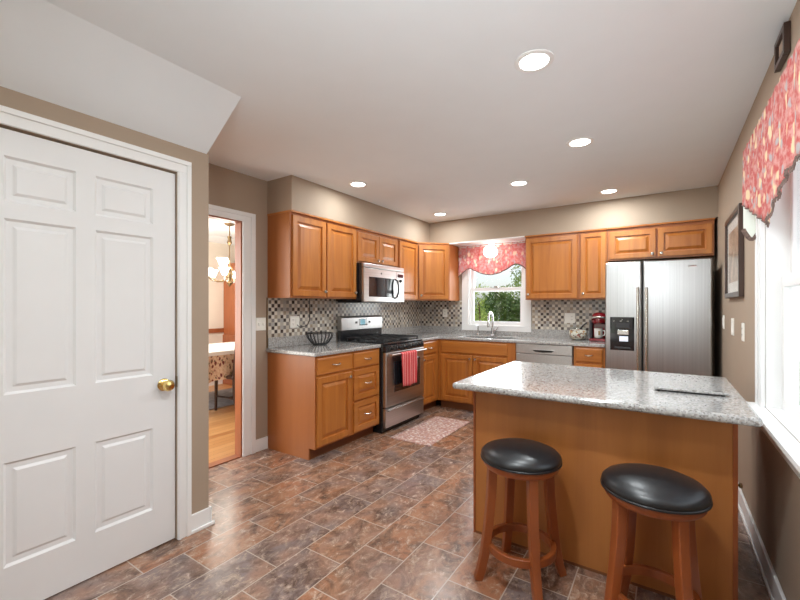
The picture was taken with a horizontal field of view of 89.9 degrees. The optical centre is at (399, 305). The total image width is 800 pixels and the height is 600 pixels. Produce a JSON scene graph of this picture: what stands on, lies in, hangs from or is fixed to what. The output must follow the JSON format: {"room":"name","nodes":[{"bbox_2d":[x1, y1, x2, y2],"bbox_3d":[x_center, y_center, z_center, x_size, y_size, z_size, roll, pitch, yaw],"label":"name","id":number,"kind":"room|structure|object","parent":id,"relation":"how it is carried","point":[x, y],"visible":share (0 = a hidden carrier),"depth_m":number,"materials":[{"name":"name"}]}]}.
{"room":"kitchen","nodes":[
{"label":"kitchen","id":0,"kind":"room"},
{"bbox_2d":[0,86,208,538],"bbox_3d":[-2.620,0.079,0.967,0.895,2.442,4.000,0,0,34],"label":"wall","id":1,"kind":"structure","parent":0,"point":[9,98],"depth_m":2.31,"materials":[{"name":"paint"}]},
{"bbox_2d":[0,127,177,599],"bbox_3d":[-1.460,0.279,1.890,0.107,2.027,0.824,0,0,34],"label":"door","id":2,"kind":"structure","parent":1,"relation":"in","point":[88,380],"depth_m":1.87,"materials":[{"name":"white wood"}]},
{"bbox_2d":[0,105,191,539],"bbox_3d":[-1.459,0.242,1.882,0.024,2.115,0.960,0,0,34],"label":"trim","id":3,"kind":"structure","parent":1,"relation":"attached to","point":[11,117],"depth_m":2.23,"materials":[{"name":"white wood"}]},
{"bbox_2d":[0,0,240,153],"bbox_3d":[-2.111,-1.021,0.621,0.335,0.242,3.988,0,0,34],"label":"sloped ceiling","id":4,"kind":"structure","parent":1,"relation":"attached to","point":[49,53],"depth_m":1.79,"materials":[{"name":"paint"}]},
{"bbox_2d":[192,505,214,533],"bbox_3d":[-1.194,1.248,2.368,0.126,0.105,0.140,0,0,34],"label":"baseboard","id":5,"kind":"structure","parent":1,"relation":"attached to","point":[202,519],"depth_m":2.33,"materials":[{"name":"white wood"}]},
{"bbox_2d":[209,242,234,343],"bbox_3d":[-2.052,0.079,5.453,3.130,2.442,5.700,0,0,34],"label":"wall","id":6,"kind":"structure","parent":0,"point":[216,289],"depth_m":6.64,"materials":[{"name":"paint"}]},
{"bbox_2d":[209,380,222,385],"bbox_3d":[-3.265,1.240,6.260,0.016,0.120,5.500,0,0,34],"label":"baseboard","id":7,"kind":"structure","parent":6,"relation":"attached to","point":[219,381],"depth_m":6.60,"materials":[{"name":"white wood"}]},
{"bbox_2d":[209,328,223,332],"bbox_3d":[-3.261,0.405,6.258,0.025,0.070,5.500,0,0,34],"label":"trim","id":8,"kind":"structure","parent":6,"relation":"attached to","point":[215,330],"depth_m":6.60,"materials":[{"name":"brown wood"}]},
{"bbox_2d":[209,235,234,245],"bbox_3d":[-3.234,-1.092,6.240,0.090,0.100,5.500,0,0,34],"label":"trim","id":9,"kind":"structure","parent":6,"relation":"attached to","point":[215,239],"depth_m":6.61,"materials":[{"name":"white wood"}]},
{"bbox_2d":[209,163,337,439],"bbox_3d":[-0.732,0.079,4.467,0.080,2.442,3.920,0,0,34],"label":"wall","id":10,"kind":"structure","parent":0,"point":[230,189],"depth_m":3.58,"materials":[{"name":"paint"}]},
{"bbox_2d":[209,215,241,455],"bbox_3d":[-1.585,0.279,3.191,0.085,2.026,0.689,0,0,34],"label":"trim","id":11,"kind":"structure","parent":10,"relation":"attached to","point":[238,224],"depth_m":3.46,"materials":[{"name":"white wood"}]},
{"bbox_2d":[209,204,255,456],"bbox_3d":[-1.535,0.245,3.168,0.022,2.110,0.908,0,0,34],"label":"trim","id":12,"kind":"structure","parent":10,"relation":"attached to","point":[248,220],"depth_m":3.49,"materials":[{"name":"white wood"}]},
{"bbox_2d":[256,318,265,330],"bbox_3d":[-1.249,0.163,3.604,0.016,0.115,0.105,0,0,34],"label":"light switch","id":13,"kind":"object","parent":10,"relation":"attached to","point":[260,322],"visible":1,"depth_m":3.60,"materials":[{"name":"white plastic"}]},
{"bbox_2d":[256,436,267,451],"bbox_3d":[-1.249,1.245,3.606,0.014,0.110,0.137,0,0,34],"label":"baseboard","id":14,"kind":"structure","parent":10,"relation":"attached to","point":[262,443],"depth_m":3.60,"materials":[{"name":"white wood"}]},
{"bbox_2d":[266,298,267,347],"bbox_3d":[-1.214,0.154,3.661,0.011,0.461,0.007,0,0,34],"label":"trim","id":15,"kind":"structure","parent":10,"relation":"attached to","point":[266,298],"depth_m":3.66,"materials":[{"name":"brown metal"}]},
{"bbox_2d":[290,316,298,327],"bbox_3d":[-1.030,0.157,3.924,0.010,0.115,0.115,0,0,34],"label":"outlet","id":16,"kind":"object","parent":10,"relation":"attached to","point":[294,320],"visible":1,"depth_m":3.92,"materials":[{"name":"white plastic"}]},
{"bbox_2d":[267,209,357,298],"bbox_3d":[-0.823,-0.458,3.942,0.345,0.767,0.902,0,0,34],"label":"upper cabinet","id":17,"kind":"object","parent":10,"relation":"attached to","point":[310,256],"visible":1,"depth_m":3.68,"materials":[{"name":"brown wood"}]},
{"bbox_2d":[356,227,398,266],"bbox_3d":[-0.354,-0.653,4.647,0.345,0.376,0.790,0,0,34],"label":"upper cabinet","id":18,"kind":"object","parent":10,"relation":"attached to","point":[372,247],"visible":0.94,"depth_m":4.52,"materials":[{"name":"brown wood"}]},
{"bbox_2d":[336,263,403,302],"bbox_3d":[-0.306,-0.247,4.615,0.460,0.421,0.774,0,0,34],"label":"microwave","id":19,"kind":"object","parent":18,"relation":"attached to","point":[375,283],"visible":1,"depth_m":4.41,"materials":[{"name":"silver metal"}]},
{"bbox_2d":[398,237,417,300],"bbox_3d":[-0.009,-0.458,5.166,0.345,0.767,0.456,0,0,34],"label":"upper cabinet","id":20,"kind":"object","parent":10,"relation":"attached to","point":[407,249],"visible":0.33,"depth_m":5.10,"materials":[{"name":"brown wood"}]},
{"bbox_2d":[268,298,604,337],"bbox_3d":[0.609,0.108,4.119,2.540,0.368,2.775,0,0,34],"label":"backsplash","id":21,"kind":"structure","parent":10,"relation":"attached to","point":[546,314],"depth_m":4.80,"materials":[{"name":"tile"}]},
{"bbox_2d":[44,384,770,599],"bbox_3d":[-1.402,1.330,3.099,6.821,0.060,8.900,0,0,34],"label":"floor","id":22,"kind":"structure","parent":0,"point":[373,516],"depth_m":2.21,"materials":[{"name":"tile"}]},
{"bbox_2d":[209,388,233,409],"bbox_3d":[-2.543,1.294,5.600,0.950,0.012,2.800,0,0,34],"label":"area rug","id":23,"kind":"object","parent":22,"relation":"on","point":[222,402],"visible":0.14,"depth_m":5.52,"materials":[{"name":"fabric"}]},
{"bbox_3d":[-2.302,0.927,5.529,1.030,0.745,1.850,0,0,34],"label":"dining table","id":24,"kind":"object","parent":23,"relation":"on","visible":0},
{"bbox_2d":[209,354,233,382],"bbox_3d":[-2.305,0.775,5.531,1.176,0.451,2.002,0,0,34],"label":"tablecloth","id":25,"kind":"object","parent":24,"relation":"on","point":[220,366],"visible":0.08,"depth_m":4.78,"materials":[{"name":"fabric"}]},
{"bbox_2d":[209,342,234,355],"bbox_3d":[-2.301,0.568,5.520,1.052,0.044,1.865,0,0,34],"label":"topper","id":26,"kind":"object","parent":25,"relation":"on","point":[215,349],"visible":0.11,"depth_m":5.15,"materials":[{"name":"white fabric"}]},
{"bbox_2d":[214,350,234,410],"bbox_3d":[-2.007,0.807,5.027,0.496,0.994,0.440,0,0,34],"label":"dining chair","id":27,"kind":"object","parent":22,"relation":"on","point":[231,377],"visible":0.16,"depth_m":4.84,"materials":[{"name":"brown wood"}]},
{"bbox_2d":[209,454,241,467],"bbox_3d":[-1.585,1.296,3.191,0.084,0.008,0.690,0,0,34],"label":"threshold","id":28,"kind":"structure","parent":22,"relation":"on","point":[233,457],"depth_m":3.35,"materials":[{"name":"brown wood"}]},
{"bbox_2d":[223,263,234,384],"bbox_3d":[-2.472,0.300,7.042,0.450,2.000,1.120,0,0,34],"label":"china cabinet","id":29,"kind":"object","parent":22,"relation":"on","point":[229,292],"visible":0.21,"depth_m":6.62,"materials":[{"name":"brown wood"}]},
{"bbox_2d":[268,352,352,459],"bbox_3d":[-0.810,0.861,3.679,0.658,0.878,0.466,0,0,34],"label":"base cabinet","id":30,"kind":"object","parent":22,"relation":"on","point":[310,398],"visible":0.98,"depth_m":3.49,"materials":[{"name":"brown wood"}]},
{"bbox_2d":[266,333,380,356],"bbox_3d":[-0.707,0.357,3.859,0.634,0.130,0.918,0,0,34],"label":"countertop","id":31,"kind":"structure","parent":30,"relation":"on","point":[300,345],"depth_m":3.76,"materials":[{"name":"stone"}]},
{"bbox_2d":[306,332,332,344],"bbox_3d":[-0.802,0.327,4.010,0.270,0.123,0.270,0,0,34],"label":"wire basket","id":32,"kind":"object","parent":31,"relation":"on","point":[310,333],"visible":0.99,"depth_m":3.97,"materials":[{"name":"metal"}]},
{"bbox_2d":[346,348,378,443],"bbox_3d":[-0.561,0.861,4.053,0.658,0.878,0.428,0,0,34],"label":"base cabinet","id":33,"kind":"object","parent":22,"relation":"on","point":[365,363],"visible":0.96,"depth_m":3.86,"materials":[{"name":"brown wood"}]},
{"bbox_2d":[337,315,426,433],"bbox_3d":[-0.181,0.708,4.521,0.718,1.185,0.760,0,0,34],"label":"range","id":34,"kind":"object","parent":22,"relation":"on","point":[399,405],"visible":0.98,"depth_m":4.33,"materials":[{"name":"silver metal"}]},
{"bbox_2d":[338,338,422,344],"bbox_3d":[-0.212,0.387,4.541,0.645,0.017,0.760,0,0,34],"label":"cooktop","id":35,"kind":"object","parent":34,"relation":"in","point":[398,341],"depth_m":4.35,"materials":[{"name":"black ceramic"}]},
{"bbox_2d":[400,350,416,386],"bbox_3d":[0.091,0.667,4.293,0.047,0.367,0.303,0,0,34],"label":"dish towel","id":36,"kind":"object","parent":34,"relation":"hanging from","point":[409,358],"visible":1,"depth_m":4.28,"materials":[{"name":"fabric"}]},
{"bbox_2d":[390,416,469,446],"bbox_3d":[0.342,1.296,4.209,0.453,0.010,0.938,0,0,34],"label":"rug","id":37,"kind":"object","parent":22,"relation":"on","point":[432,430],"visible":1,"depth_m":4.15,"materials":[{"name":"fabric"}]},
{"bbox_2d":[422,339,437,410],"bbox_3d":[0.290,0.861,5.332,0.658,0.878,1.101,0,0,34],"label":"base cabinet","id":38,"kind":"object","parent":22,"relation":"on","point":[430,395],"visible":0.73,"depth_m":4.95,"materials":[{"name":"brown wood"}]},
{"bbox_2d":[382,326,604,347],"bbox_3d":[1.066,0.357,4.816,2.527,0.130,1.105,0,0,34],"label":"countertop","id":39,"kind":"structure","parent":38,"relation":"on","point":[536,336],"depth_m":5.04,"materials":[{"name":"stone"}]},
{"bbox_2d":[487,312,497,335],"bbox_3d":[1.184,0.230,5.233,0.187,0.316,0.106,0,0,-33],"label":"faucet","id":40,"kind":"object","parent":39,"relation":"on","point":[491,313],"visible":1,"depth_m":5.26,"materials":[{"name":"silver metal"}]},
{"bbox_2d":[589,312,604,341],"bbox_3d":[2.204,0.228,4.445,0.184,0.320,0.265,0,0,34],"label":"coffee maker","id":41,"kind":"object","parent":39,"relation":"on","point":[597,320],"visible":0.78,"depth_m":4.40,"materials":[{"name":"red plastic"}]},
{"bbox_2d":[594,328,604,337],"bbox_3d":[2.187,0.297,4.399,0.082,0.100,0.102,0,0,-24],"label":"mug","id":42,"kind":"object","parent":41,"relation":"on","point":[597,331],"visible":0.99,"depth_m":4.38,"materials":[{"name":"ceramic"}]},
{"bbox_3d":[2.041,0.309,4.592,0.210,0.158,0.210,0,0,34],"label":"glass jar","id":43,"kind":"object","parent":39,"relation":"on","visible":0},
{"bbox_2d":[569,329,586,339],"bbox_3d":[2.041,0.323,4.592,0.196,0.118,0.196,0,0,34],"label":"bowl","id":44,"kind":"object","parent":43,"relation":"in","point":[577,334],"visible":1,"depth_m":4.52,"materials":[{"name":"white ceramic"}]},
{"bbox_2d":[438,339,515,410],"bbox_3d":[1.060,0.861,5.086,0.996,0.878,0.645,0,0,34],"label":"base cabinet","id":45,"kind":"object","parent":22,"relation":"on","point":[458,360],"visible":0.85,"depth_m":4.93,"materials":[{"name":"brown wood"}]},
{"bbox_2d":[474,438,566,599],"bbox_3d":[0.578,0.983,1.924,0.375,0.642,0.375,0,0,34],"label":"bar stool","id":46,"kind":"object","parent":22,"relation":"on","point":[530,461],"visible":1,"depth_m":1.87,"materials":[{"name":"wood"}]},
{"bbox_2d":[481,438,561,472],"bbox_3d":[0.578,0.698,1.924,0.372,0.071,0.372,0,0,34],"label":"seat cushion","id":47,"kind":"object","parent":46,"relation":"on","point":[504,455],"depth_m":1.82,"materials":[{"name":"leather"}]},
{"bbox_2d":[516,343,573,365],"bbox_3d":[1.732,0.862,4.636,0.606,0.876,0.630,0,0,34],"label":"dishwasher","id":48,"kind":"object","parent":22,"relation":"on","point":[534,353],"visible":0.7,"depth_m":4.37,"materials":[{"name":"metal"}]},
{"bbox_2d":[574,346,604,367],"bbox_3d":[2.114,0.861,4.381,0.298,0.878,0.651,0,0,34],"label":"base cabinet","id":49,"kind":"object","parent":22,"relation":"on","point":[583,356],"visible":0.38,"depth_m":4.13,"materials":[{"name":"brown wood"}]},
{"bbox_2d":[473,391,742,599],"bbox_3d":[1.161,0.877,2.337,1.197,0.846,0.872,0,0,34],"label":"base cabinet","id":50,"kind":"object","parent":22,"relation":"on","point":[589,440],"visible":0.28,"depth_m":1.93,"materials":[{"name":"brown wood"}]},
{"bbox_2d":[453,361,762,426],"bbox_3d":[1.103,0.436,2.271,1.278,0.036,1.045,0,0,34],"label":"countertop","id":51,"kind":"structure","parent":50,"relation":"on","point":[629,390],"depth_m":2.00,"materials":[{"name":"stone"}]},
{"bbox_2d":[654,377,728,396],"bbox_3d":[1.468,0.408,2.037,0.291,0.020,0.340,0,0,34],"label":"cutting board","id":52,"kind":"object","parent":51,"relation":"on","point":[684,385],"visible":1,"depth_m":1.99,"materials":[{"name":"stone"}]},
{"bbox_2d":[600,463,712,599],"bbox_3d":[1.006,0.983,1.591,0.375,0.642,0.375,0,0,34],"label":"bar stool","id":53,"kind":"object","parent":22,"relation":"on","point":[653,491],"visible":1,"depth_m":1.54,"materials":[{"name":"brown wood"}]},
{"bbox_2d":[601,463,711,511],"bbox_3d":[1.006,0.698,1.591,0.372,0.071,0.372,0,0,34],"label":"seat cushion","id":54,"kind":"object","parent":53,"relation":"on","point":[643,487],"depth_m":1.50,"materials":[{"name":"leather"}]},
{"bbox_2d":[605,257,711,375],"bbox_3d":[2.566,0.427,4.011,0.846,1.726,0.726,0,0,34],"label":"refrigerator","id":55,"kind":"object","parent":22,"relation":"on","point":[658,314],"visible":0.74,"depth_m":3.75,"materials":[{"name":"silver metal"}]},
{"bbox_2d":[45,0,796,238],"bbox_3d":[-1.393,-1.192,3.094,6.841,0.100,8.900,0,0,34],"label":"ceiling","id":56,"kind":"structure","parent":0,"point":[426,104],"depth_m":2.10,"materials":[{"name":"paint"}]},
{"bbox_2d":[209,223,234,286],"bbox_3d":[-2.364,-0.701,5.553,0.712,0.882,0.708,0,0,34],"label":"chandelier","id":57,"kind":"object","parent":56,"relation":"hanging from","point":[228,271],"visible":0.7,"depth_m":5.52,"materials":[{"name":"white glass"}]},
{"bbox_2d":[349,181,366,186],"bbox_3d":[-0.393,-1.138,3.749,0.176,0.008,0.176,0,0,34],"label":"recessed light","id":58,"kind":"object","parent":56,"relation":"in","point":[353,183],"visible":1,"depth_m":3.74,"materials":[{"name":"white"}]},
{"bbox_2d":[433,212,446,215],"bbox_3d":[0.496,-1.138,4.971,0.176,0.008,0.176,0,0,34],"label":"recessed light","id":59,"kind":"object","parent":56,"relation":"in","point":[438,213],"visible":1,"depth_m":4.97,"materials":[{"name":"white"}]},
{"bbox_2d":[509,180,528,185],"bbox_3d":[1.105,-1.138,3.719,0.176,0.008,0.176,0,0,34],"label":"recessed light","id":60,"kind":"object","parent":56,"relation":"in","point":[517,182],"visible":1,"depth_m":3.71,"materials":[{"name":"white"}]},
{"bbox_2d":[514,49,553,72],"bbox_3d":[0.624,-1.138,1.867,0.176,0.008,0.176,0,0,34],"label":"recessed light","id":61,"kind":"object","parent":56,"relation":"in","point":[535,60],"visible":1,"depth_m":1.86,"materials":[{"name":"white"}]},
{"bbox_2d":[566,137,593,147],"bbox_3d":[1.253,-1.138,2.789,0.176,0.008,0.176,0,0,34],"label":"recessed light","id":62,"kind":"object","parent":56,"relation":"in","point":[580,141],"visible":1,"depth_m":2.78,"materials":[{"name":"white"}]},
{"bbox_2d":[599,188,618,193],"bbox_3d":[2.075,-1.138,3.977,0.176,0.008,0.176,0,0,34],"label":"recessed light","id":63,"kind":"object","parent":56,"relation":"in","point":[612,190],"visible":1,"depth_m":3.98,"materials":[{"name":"white"}]},
{"bbox_2d":[459,223,714,376],"bbox_3d":[1.840,0.079,5.038,3.571,2.442,0.120,0,0,34],"label":"wall","id":64,"kind":"structure","parent":0,"point":[713,257],"depth_m":4.07,"materials":[{"name":"paint"}]},
{"bbox_2d":[405,242,458,300],"bbox_3d":[0.405,-0.458,5.536,0.625,0.767,0.635,0,0,34],"label":"upper cabinet","id":65,"kind":"object","parent":64,"relation":"attached to","point":[438,263],"visible":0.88,"depth_m":5.33,"materials":[{"name":"brown wood"}]},
{"bbox_2d":[443,309,446,316],"bbox_3d":[0.646,0.100,5.745,0.072,0.115,0.009,0,0,34],"label":"outlet","id":66,"kind":"object","parent":64,"relation":"attached to","point":[444,310],"visible":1,"depth_m":5.74,"materials":[{"name":"white plastic"}]},
{"bbox_2d":[449,236,525,246],"bbox_3d":[1.168,-0.835,5.218,1.006,0.014,0.324,0,0,34],"label":"trim","id":67,"kind":"structure","parent":64,"relation":"attached to","point":[519,238],"depth_m":5.14,"materials":[{"name":"white wood"}]},
{"bbox_2d":[483,241,497,257],"bbox_3d":[1.171,-0.728,5.183,0.180,0.200,0.180,0,0,34],"label":"light","id":68,"kind":"object","parent":64,"relation":"attached to","point":[490,251],"visible":1,"depth_m":5.13,"materials":[{"name":"white glass"}]},
{"bbox_2d":[267,175,717,242],"bbox_3d":[0.989,-0.992,3.868,3.451,0.300,2.772,0,0,34],"label":"soffit","id":69,"kind":"object","parent":64,"relation":"attached to","point":[289,192],"depth_m":4.29,"materials":[{"name":"paint"}]},
{"bbox_2d":[462,266,531,331],"bbox_3d":[1.298,-0.245,5.384,0.955,1.159,0.140,0,0,34],"label":"window","id":70,"kind":"structure","parent":64,"relation":"in","point":[468,277],"depth_m":5.40,"materials":[{"name":"white wood"}]},
{"bbox_2d":[458,241,525,276],"bbox_3d":[1.234,-0.609,5.303,0.994,0.426,0.073,0,0,34],"label":"valance","id":71,"kind":"object","parent":70,"relation":"attached to","point":[509,254],"visible":0.88,"depth_m":5.28,"materials":[{"name":"fabric"}]},
{"bbox_2d":[524,231,579,299],"bbox_3d":[1.827,-0.458,4.764,0.602,0.767,0.345,0,0,34],"label":"upper cabinet","id":72,"kind":"object","parent":64,"relation":"attached to","point":[552,259],"visible":0.91,"depth_m":4.63,"materials":[{"name":"brown wood"}]},
{"bbox_2d":[564,313,574,322],"bbox_3d":[2.041,0.145,4.817,0.118,0.118,0.010,0,0,34],"label":"outlet","id":73,"kind":"object","parent":64,"relation":"attached to","point":[568,317],"visible":1,"depth_m":4.82,"materials":[{"name":"white plastic"}]},
{"bbox_2d":[579,228,608,299],"bbox_3d":[2.197,-0.458,4.518,0.285,0.767,0.345,0,0,34],"label":"upper cabinet","id":74,"kind":"object","parent":64,"relation":"attached to","point":[593,243],"visible":0.88,"depth_m":4.40,"materials":[{"name":"brown wood"}]},
{"bbox_2d":[607,218,714,262],"bbox_3d":[2.698,-0.663,4.185,0.915,0.356,0.345,0,0,34],"label":"upper cabinet","id":75,"kind":"object","parent":64,"relation":"attached to","point":[686,239],"visible":0.99,"depth_m":4.05,"materials":[{"name":"brown wood"}]},
{"bbox_2d":[715,0,799,599],"bbox_3d":[1.083,0.079,0.785,0.120,2.442,7.800,0,0,34],"label":"wall","id":76,"kind":"structure","parent":0,"point":[771,488],"depth_m":2.25,"materials":[{"name":"paint"}]},
{"bbox_2d":[722,315,724,328],"bbox_3d":[2.746,0.135,3.402,0.010,0.115,0.072,0,0,34],"label":"light switch","id":77,"kind":"object","parent":76,"relation":"attached to","point":[723,318],"visible":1,"depth_m":3.38,"materials":[{"name":"white plastic"}]},
{"bbox_2d":[731,318,733,335],"bbox_3d":[2.436,0.152,2.936,0.010,0.125,0.100,0,0,34],"label":"light switch","id":78,"kind":"object","parent":76,"relation":"attached to","point":[732,319],"visible":1,"depth_m":2.91,"materials":[{"name":"white plastic"}]},
{"bbox_2d":[725,203,743,297],"bbox_3d":[2.348,-0.355,2.821,0.027,0.590,0.730,0,0,34],"label":"framed picture","id":79,"kind":"object","parent":76,"relation":"attached to","point":[734,237],"visible":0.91,"depth_m":2.75,"materials":[{"name":"brown wood"}]},
{"bbox_2d":[729,225,737,282],"bbox_3d":[2.349,-0.355,2.820,0.002,0.370,0.510,0,0,34],"label":"print","id":80,"kind":"object","parent":79,"relation":"attached to","point":[733,233],"depth_m":2.82},
{"bbox_2d":[741,323,744,341],"bbox_3d":[2.171,0.165,2.536,0.009,0.115,0.072,0,0,34],"label":"light switch","id":81,"kind":"object","parent":76,"relation":"attached to","point":[742,324],"visible":1,"depth_m":2.51,"materials":[{"name":"white plastic"}]},
{"bbox_2d":[738,482,785,599],"bbox_3d":[0.824,1.245,0.526,0.024,0.110,7.080,0,0,34],"label":"baseboard","id":82,"kind":"structure","parent":76,"relation":"attached to","point":[774,589],"depth_m":2.00,"materials":[{"name":"white wood"}]},
{"bbox_2d":[747,160,799,478],"bbox_3d":[1.483,-0.102,1.444,0.180,1.425,1.460,0,0,34],"label":"window","id":83,"kind":"structure","parent":76,"relation":"in","point":[783,232],"depth_m":1.92,"materials":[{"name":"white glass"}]},
{"bbox_2d":[741,38,799,240],"bbox_3d":[1.407,-0.557,1.461,0.087,0.492,1.466,0,0,34],"label":"valance","id":84,"kind":"object","parent":83,"relation":"attached to","point":[772,152],"visible":1,"depth_m":1.50,"materials":[{"name":"fabric"}]},
{"bbox_2d":[779,41,781,56],"bbox_3d":[1.574,-1.060,1.642,0.009,0.076,0.126,0,0,34],"label":"print","id":85,"kind":"object","parent":76,"relation":"attached to","point":[780,42],"depth_m":1.67},
{"bbox_2d":[774,20,790,72],"bbox_3d":[1.569,-1.060,1.645,0.021,0.120,0.170,0,0,34],"label":"frame","id":86,"kind":"object","parent":76,"relation":"attached to","point":[782,47],"visible":1,"depth_m":1.61,"materials":[{"name":"brown wood"}]},
{"label":"outside","id":87,"kind":"structure","parent":0,"visible":0},
{"bbox_3d":[21.155,1.950,28.269,70.000,0.100,59.800,0,0,34],"label":"ground","id":88,"kind":"structure","parent":87,"visible":0},
{"bbox_2d":[475,282,495,320],"bbox_3d":[2.562,0.474,13.516,1.874,2.872,2.035,0,0,-37],"label":"tree","id":89,"kind":"object","parent":88,"relation":"on","point":[481,314],"visible":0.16,"depth_m":13.50,"materials":[{"name":"green plant"}]},
{"bbox_2d":[475,293,514,320],"bbox_3d":[4.702,0.499,19.179,3.663,2.820,3.687,0,0,34],"label":"tree","id":90,"kind":"object","parent":88,"relation":"on","point":[484,297],"visible":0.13,"depth_m":18.98,"materials":[{"name":"green plant"}]},
{"bbox_2d":[484,286,519,321],"bbox_3d":[2.771,0.708,9.960,1.247,2.400,1.491,0,0,34],"label":"shrub","id":91,"kind":"object","parent":88,"relation":"on","point":[504,315],"visible":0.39,"depth_m":9.71,"materials":[{"name":"green plant"}]},
{"bbox_2d":[499,264,520,308],"bbox_3d":[4.722,-0.259,14.783,2.072,4.348,1.924,0,0,-42],"label":"tree","id":92,"kind":"object","parent":88,"relation":"on","point":[516,278],"visible":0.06,"depth_m":14.80,"materials":[{"name":"green plant"}]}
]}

